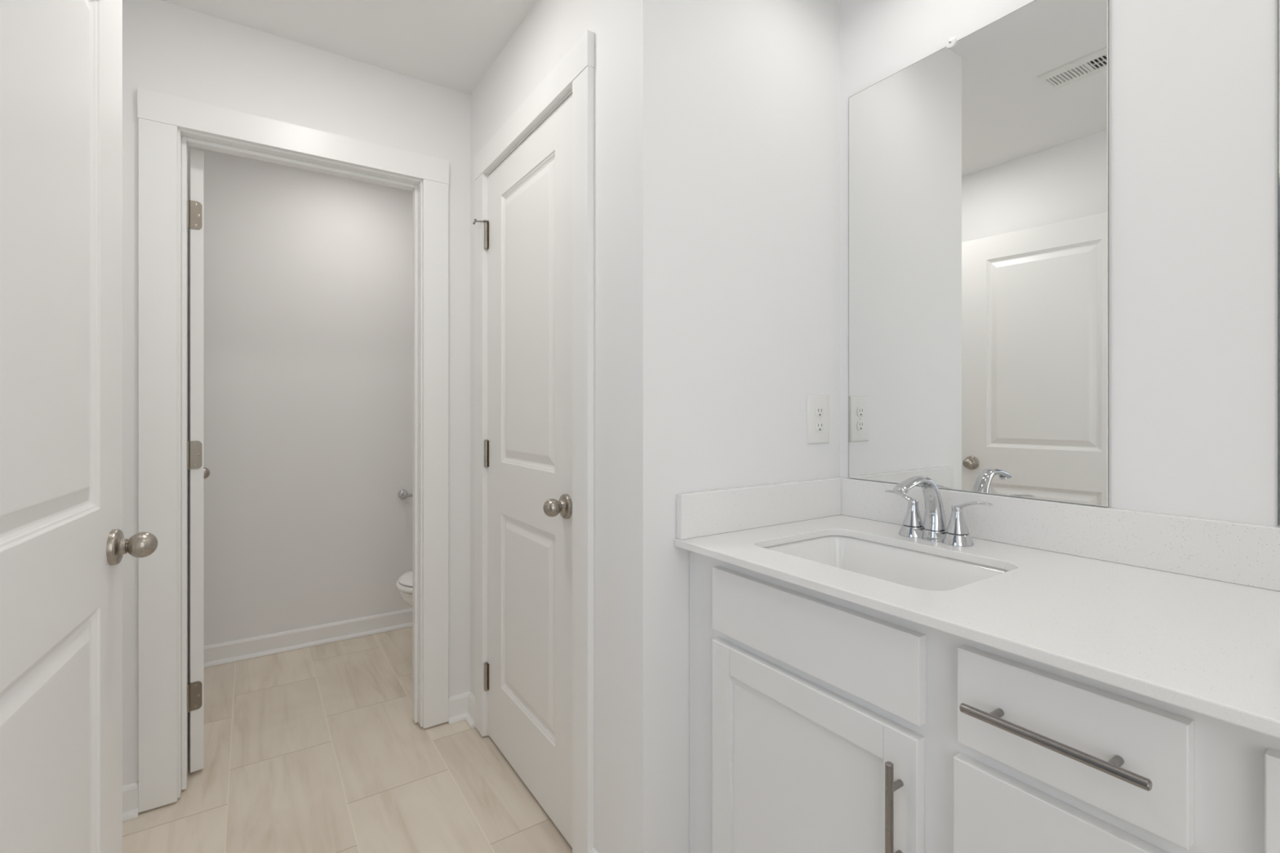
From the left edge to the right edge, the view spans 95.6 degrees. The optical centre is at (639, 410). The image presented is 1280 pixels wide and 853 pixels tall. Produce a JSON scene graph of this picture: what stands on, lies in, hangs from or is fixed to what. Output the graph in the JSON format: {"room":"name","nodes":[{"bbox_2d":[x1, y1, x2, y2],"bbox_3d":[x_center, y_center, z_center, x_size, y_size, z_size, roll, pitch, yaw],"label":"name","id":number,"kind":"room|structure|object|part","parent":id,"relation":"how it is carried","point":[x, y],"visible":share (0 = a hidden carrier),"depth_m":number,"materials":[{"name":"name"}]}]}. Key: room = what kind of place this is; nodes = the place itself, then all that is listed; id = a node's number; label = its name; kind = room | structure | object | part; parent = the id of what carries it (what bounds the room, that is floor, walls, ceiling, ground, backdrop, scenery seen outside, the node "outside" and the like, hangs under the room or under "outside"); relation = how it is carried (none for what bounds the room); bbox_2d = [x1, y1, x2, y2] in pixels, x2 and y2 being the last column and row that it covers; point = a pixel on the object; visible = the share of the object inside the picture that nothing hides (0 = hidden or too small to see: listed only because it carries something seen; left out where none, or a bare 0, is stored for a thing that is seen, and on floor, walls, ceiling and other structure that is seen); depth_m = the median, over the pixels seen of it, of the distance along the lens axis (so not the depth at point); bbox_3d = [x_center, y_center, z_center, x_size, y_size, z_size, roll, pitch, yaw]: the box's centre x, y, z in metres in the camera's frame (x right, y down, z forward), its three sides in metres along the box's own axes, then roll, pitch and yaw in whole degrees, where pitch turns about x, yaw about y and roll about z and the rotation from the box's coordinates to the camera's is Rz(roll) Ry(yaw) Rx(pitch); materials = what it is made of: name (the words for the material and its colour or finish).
{"room":"bathroom","nodes":[
{"label":"bathroom","id":0,"kind":"room"},
{"bbox_2d":[122,0,470,785],"bbox_3d":[-0.765,-0.023,2.265,1.940,2.418,0.115,0,0,-34],"label":"wall","id":1,"kind":"structure","parent":0,"point":[168,48],"depth_m":1.94,"materials":[{"name":"white paint"}]},
{"bbox_2d":[187,147,209,773],"bbox_3d":[-1.669,0.161,2.149,0.171,2.023,0.710,0,0,-41],"label":"door","id":2,"kind":"structure","parent":1,"relation":"in","point":[197,473],"depth_m":1.89,"materials":[{"name":"white paint"}]},
{"bbox_2d":[137,87,448,813],"bbox_3d":[-1.140,0.116,2.012,0.900,2.126,0.153,0,0,-34],"label":"door frame","id":3,"kind":"structure","parent":1,"relation":"attached to","point":[168,124],"depth_m":1.80,"materials":[{"name":"white paint"}]},
{"bbox_3d":[-1.438,0.160,1.732,0.089,2.038,0.018,0,0,-34],"label":"casing","id":4,"kind":"part","parent":3,"relation":"part of","materials":[{"name":"white paint"}]},
{"bbox_3d":[-1.177,0.116,2.068,0.900,2.126,0.018,0,0,-34],"label":"casing","id":5,"kind":"part","parent":3,"relation":"part of","materials":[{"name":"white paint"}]},
{"bbox_3d":[-1.103,-0.903,1.957,0.900,0.088,0.020,0,0,-34],"label":"head casing","id":6,"kind":"part","parent":3,"relation":"part of","materials":[{"name":"white paint"}]},
{"bbox_3d":[-0.769,0.160,2.182,0.091,2.038,0.018,0,0,-34],"label":"casing","id":7,"kind":"part","parent":3,"relation":"part of","materials":[{"name":"white paint"}]},
{"bbox_2d":[122,690,471,822],"bbox_3d":[-1.091,1.140,1.958,1.056,0.091,0.030,0,0,-34],"label":"baseboard","id":8,"kind":"structure","parent":1,"relation":"attached to","point":[457,704],"depth_m":1.70,"materials":[{"name":"white paint"}]},
{"bbox_2d":[187,146,412,645],"bbox_3d":[-1.455,-0.023,3.152,1.785,2.418,0.115,0,0,-34],"label":"wall","id":9,"kind":"structure","parent":0,"point":[308,274],"depth_m":2.93,"materials":[{"name":"white paint"}]},
{"bbox_2d":[204,608,412,667],"bbox_3d":[-1.463,1.140,3.060,1.670,0.091,0.030,0,0,-34],"label":"baseboard","id":10,"kind":"structure","parent":9,"relation":"attached to","point":[230,651],"depth_m":2.91,"materials":[{"name":"white paint"}]},
{"bbox_2d":[398,488,412,498],"bbox_3d":[-1.217,0.458,3.204,0.210,0.052,0.064,0,0,-34],"label":"toilet paper holder","id":11,"kind":"object","parent":9,"relation":"attached to","point":[402,494],"visible":0.44,"depth_m":3.17,"materials":[{"name":"silver metal"}]},
{"bbox_2d":[122,626,572,852],"bbox_3d":[-0.335,1.201,1.523,2.055,0.030,4.070,0,0,-34],"label":"floor","id":12,"kind":"structure","parent":0,"point":[319,748],"depth_m":1.89,"materials":[{"name":"beige tile"}]},
{"bbox_2d":[395,569,412,605],"bbox_3d":[-0.800,0.819,2.873,0.763,0.731,0.462,0,0,-34],"label":"toilet","id":13,"kind":"object","parent":12,"relation":"on","point":[404,583],"visible":0.13,"depth_m":2.64,"materials":[{"name":"white ceramic"}]},
{"bbox_3d":[-0.924,0.807,2.789,0.463,0.024,0.382,0,0,-34],"label":"seat","id":14,"kind":"part","parent":13,"relation":"part of","materials":[{"name":"white plastic"}]},
{"bbox_3d":[-0.920,0.778,2.792,0.452,0.026,0.366,0,0,-34],"label":"lid","id":15,"kind":"part","parent":13,"relation":"part of","materials":[{"name":"white plastic"}]},
{"bbox_3d":[-0.873,1.004,2.824,0.555,0.360,0.364,0,0,-34],"label":"bowl","id":16,"kind":"part","parent":13,"relation":"part of","materials":[{"name":"white ceramic"}]},
{"bbox_2d":[689,551,1279,852],"bbox_3d":[0.737,0.746,0.857,0.604,0.876,1.503,0,0,-34],"label":"vanity cabinet","id":17,"kind":"object","parent":12,"relation":"on","point":[820,722],"visible":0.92,"depth_m":0.87,"materials":[{"name":"white paint"}]},
{"bbox_3d":[0.291,0.776,1.058,0.019,0.572,0.462,0,0,-34],"label":"cabinet door","id":18,"kind":"part","parent":17,"relation":"part of","materials":[{"name":"white paint"}]},
{"bbox_3d":[0.292,0.402,1.057,0.019,0.132,0.464,0,0,-34],"label":"false drawer","id":19,"kind":"part","parent":17,"relation":"part of","materials":[{"name":"white paint"}]},
{"bbox_3d":[0.373,0.621,0.867,0.012,0.188,0.012,0,0,-34],"label":"bar pull","id":20,"kind":"part","parent":17,"relation":"part of","materials":[{"name":"silver metal"}]},
{"bbox_3d":[0.386,0.567,0.876,0.026,0.010,0.010,0,0,-34],"label":"post","id":21,"kind":"part","parent":17,"relation":"part of","materials":[{"name":"silver metal"}]},
{"bbox_2d":[674,477,1279,738],"bbox_3d":[0.747,0.249,0.854,0.592,0.119,1.519,0,0,-34],"label":"countertop","id":22,"kind":"structure","parent":17,"relation":"on","point":[1183,611],"depth_m":0.97,"materials":[{"name":"white stone"}]},
{"bbox_2d":[764,535,1008,591],"bbox_3d":[0.481,0.380,1.185,0.367,0.140,0.484,0,0,-34],"label":"sink","id":23,"kind":"object","parent":22,"relation":"in","point":[897,565],"visible":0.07,"depth_m":1.32,"materials":[{"name":"white ceramic"}]},
{"bbox_2d":[884,475,992,546],"bbox_3d":[0.662,0.217,1.296,0.196,0.147,0.198,0,0,17],"label":"faucet","id":24,"kind":"object","parent":22,"relation":"on","point":[933,528],"visible":1,"depth_m":1.29,"materials":[{"name":"silver metal"}]},
{"bbox_3d":[0.621,0.207,1.384,0.021,0.028,0.079,0,0,-34],"label":"lever","id":25,"kind":"part","parent":24,"relation":"part of","materials":[{"name":"silver metal"}]},
{"bbox_3d":[0.639,0.238,1.357,0.046,0.060,0.046,0,0,-34],"label":"handle","id":26,"kind":"part","parent":24,"relation":"part of","materials":[{"name":"silver metal"}]},
{"bbox_3d":[0.618,0.207,1.281,0.169,0.127,0.048,0,0,-34],"label":"spout","id":27,"kind":"part","parent":24,"relation":"part of","materials":[{"name":"silver metal"}]},
{"bbox_3d":[0.668,0.280,1.315,0.062,0.022,0.164,0,0,-34],"label":"plate","id":28,"kind":"part","parent":24,"relation":"part of","materials":[{"name":"silver metal"}]},
{"bbox_3d":[0.696,0.238,1.272,0.046,0.060,0.046,0,0,-34],"label":"handle","id":29,"kind":"part","parent":24,"relation":"part of","materials":[{"name":"silver metal"}]},
{"bbox_3d":[0.714,0.207,1.246,0.021,0.028,0.079,0,0,-34],"label":"lever","id":30,"kind":"part","parent":24,"relation":"part of","materials":[{"name":"silver metal"}]},
{"bbox_3d":[0.465,0.398,0.759,0.026,0.010,0.010,0,0,-34],"label":"post","id":31,"kind":"part","parent":17,"relation":"part of","materials":[{"name":"silver metal"}]},
{"bbox_3d":[0.487,0.398,0.698,0.012,0.012,0.198,0,0,-34],"label":"bar pull","id":32,"kind":"part","parent":17,"relation":"part of","materials":[{"name":"silver metal"}]},
{"bbox_3d":[0.518,0.625,0.721,0.019,0.274,0.247,0,0,-34],"label":"drawer","id":33,"kind":"part","parent":17,"relation":"part of","materials":[{"name":"white paint"}]},
{"bbox_3d":[0.519,0.399,0.718,0.019,0.132,0.242,0,0,-34],"label":"drawer","id":34,"kind":"part","parent":17,"relation":"part of","materials":[{"name":"white paint"}]},
{"bbox_3d":[0.535,0.398,0.654,0.026,0.010,0.010,0,0,-34],"label":"post","id":35,"kind":"part","parent":17,"relation":"part of","materials":[{"name":"silver metal"}]},
{"bbox_3d":[0.747,0.402,0.380,0.019,0.132,0.464,0,0,-34],"label":"false drawer","id":36,"kind":"part","parent":17,"relation":"part of","materials":[{"name":"white paint"}]},
{"bbox_2d":[160,0,537,95],"bbox_3d":[-0.335,-1.247,1.523,2.055,0.030,4.070,0,0,-34],"label":"ceiling","id":37,"kind":"structure","parent":0,"point":[451,44],"depth_m":1.86,"materials":[{"name":"white paint"}]},
{"bbox_2d":[470,0,615,852],"bbox_3d":[-0.312,-0.023,1.849,0.115,2.418,1.082,0,0,-34],"label":"wall","id":38,"kind":"structure","parent":0,"point":[550,28],"depth_m":1.44,"materials":[{"name":"white paint"}]},
{"bbox_2d":[472,93,572,847],"bbox_3d":[-0.384,0.161,1.825,0.103,2.023,0.735,0,0,-34],"label":"door","id":39,"kind":"structure","parent":38,"relation":"in","point":[528,230],"depth_m":1.77,"materials":[{"name":"white paint"}]},
{"bbox_3d":[-0.208,0.260,1.573,0.022,0.067,0.067,0,0,-34],"label":"knob","id":40,"kind":"part","parent":39,"relation":"part of","materials":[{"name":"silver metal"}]},
{"bbox_2d":[465,692,598,852],"bbox_3d":[-0.332,1.140,1.749,0.030,0.091,1.197,0,0,-34],"label":"baseboard","id":41,"kind":"structure","parent":38,"relation":"attached to","point":[470,716],"depth_m":2.20,"materials":[{"name":"white paint"}]},
{"bbox_3d":[-0.338,1.176,1.745,0.016,0.018,1.197,0,0,-34],"label":"shoe moulding","id":42,"kind":"part","parent":41,"relation":"part of","materials":[{"name":"white paint"}]},
{"bbox_2d":[474,29,594,852],"bbox_3d":[-0.319,0.116,1.842,0.135,2.126,0.877,0,0,-34],"label":"door frame","id":43,"kind":"structure","parent":38,"relation":"attached to","point":[574,74],"depth_m":1.50,"materials":[{"name":"white paint"}]},
{"bbox_3d":[-0.586,0.160,2.137,0.018,2.038,0.086,0,0,-34],"label":"casing","id":44,"kind":"part","parent":43,"relation":"part of","materials":[{"name":"white paint"}]},
{"bbox_3d":[-0.367,-0.903,1.810,0.020,0.088,0.877,0,0,-34],"label":"head casing","id":45,"kind":"part","parent":43,"relation":"part of","materials":[{"name":"white paint"}]},
{"bbox_3d":[-0.146,0.160,1.483,0.018,2.038,0.084,0,0,-34],"label":"casing","id":46,"kind":"part","parent":43,"relation":"part of","materials":[{"name":"white paint"}]},
{"bbox_2d":[615,0,839,852],"bbox_3d":[0.256,-0.023,1.510,0.678,2.418,0.115,0,0,-34],"label":"wall","id":47,"kind":"structure","parent":0,"point":[727,112],"depth_m":1.37,"materials":[{"name":"white paint"}]},
{"bbox_2d":[806,395,829,444],"bbox_3d":[0.491,0.024,1.593,0.090,0.133,0.008,0,0,-34],"label":"wall outlet","id":48,"kind":"object","parent":47,"relation":"attached to","point":[817,406],"visible":1,"depth_m":1.59,"materials":[{"name":"white plastic"}]},
{"bbox_2d":[815,422,823,431],"bbox_3d":[0.493,0.044,1.591,0.034,0.028,0.002,0,0,-34],"label":"receptacle","id":49,"kind":"object","parent":48,"relation":"attached to","point":[819,425],"depth_m":1.59,"materials":[{"name":"white plastic"}]},
{"bbox_2d":[815,407,823,417],"bbox_3d":[0.493,0.004,1.591,0.034,0.028,0.002,0,0,-34],"label":"receptacle","id":50,"kind":"object","parent":48,"relation":"attached to","point":[819,411],"depth_m":1.59,"materials":[{"name":"white plastic"}]},
{"bbox_2d":[840,0,1279,527],"bbox_3d":[1.010,-0.023,1.100,0.115,2.418,1.637,0,0,-34],"label":"wall","id":51,"kind":"structure","parent":0,"point":[1193,84],"depth_m":1.05,"materials":[{"name":"white paint"}]},
{"bbox_2d":[848,0,1108,506],"bbox_3d":[0.746,-0.350,1.375,0.014,1.076,0.590,0,0,-34],"label":"wall mirror","id":52,"kind":"object","parent":51,"relation":"attached to","point":[978,168],"visible":1,"depth_m":1.32,"materials":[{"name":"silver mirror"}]},
{"bbox_2d":[837,477,1279,591],"bbox_3d":[0.985,0.240,1.014,0.019,0.102,1.519,0,0,-34],"label":"backsplash","id":53,"kind":"structure","parent":51,"relation":"attached to","point":[1248,554],"depth_m":1.12,"materials":[{"name":"white stone"}]},
{"bbox_2d":[1277,0,1279,526],"bbox_3d":[1.201,-0.350,0.699,0.014,1.076,0.589,0,0,-34],"label":"wall mirror","id":54,"kind":"object","parent":51,"relation":"attached to","point":[1278,1],"visible":1,"depth_m":0.94,"materials":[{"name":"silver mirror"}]},
{"bbox_3d":[-1.139,-0.023,0.981,0.115,2.418,4.070,0,0,-34],"label":"wall","id":55,"kind":"structure","parent":0,"visible":0},
{"bbox_2d":[0,0,157,852],"bbox_3d":[-0.880,0.161,0.836,0.171,2.023,0.723,0,0,-28],"label":"door","id":56,"kind":"structure","parent":55,"relation":"in","point":[63,543],"depth_m":0.90,"materials":[{"name":"white paint"}]},
{"bbox_3d":[-0.996,0.260,1.111,0.022,0.067,0.067,0,0,-28],"label":"knob","id":57,"kind":"part","parent":56,"relation":"part of","materials":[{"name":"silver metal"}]}
]}

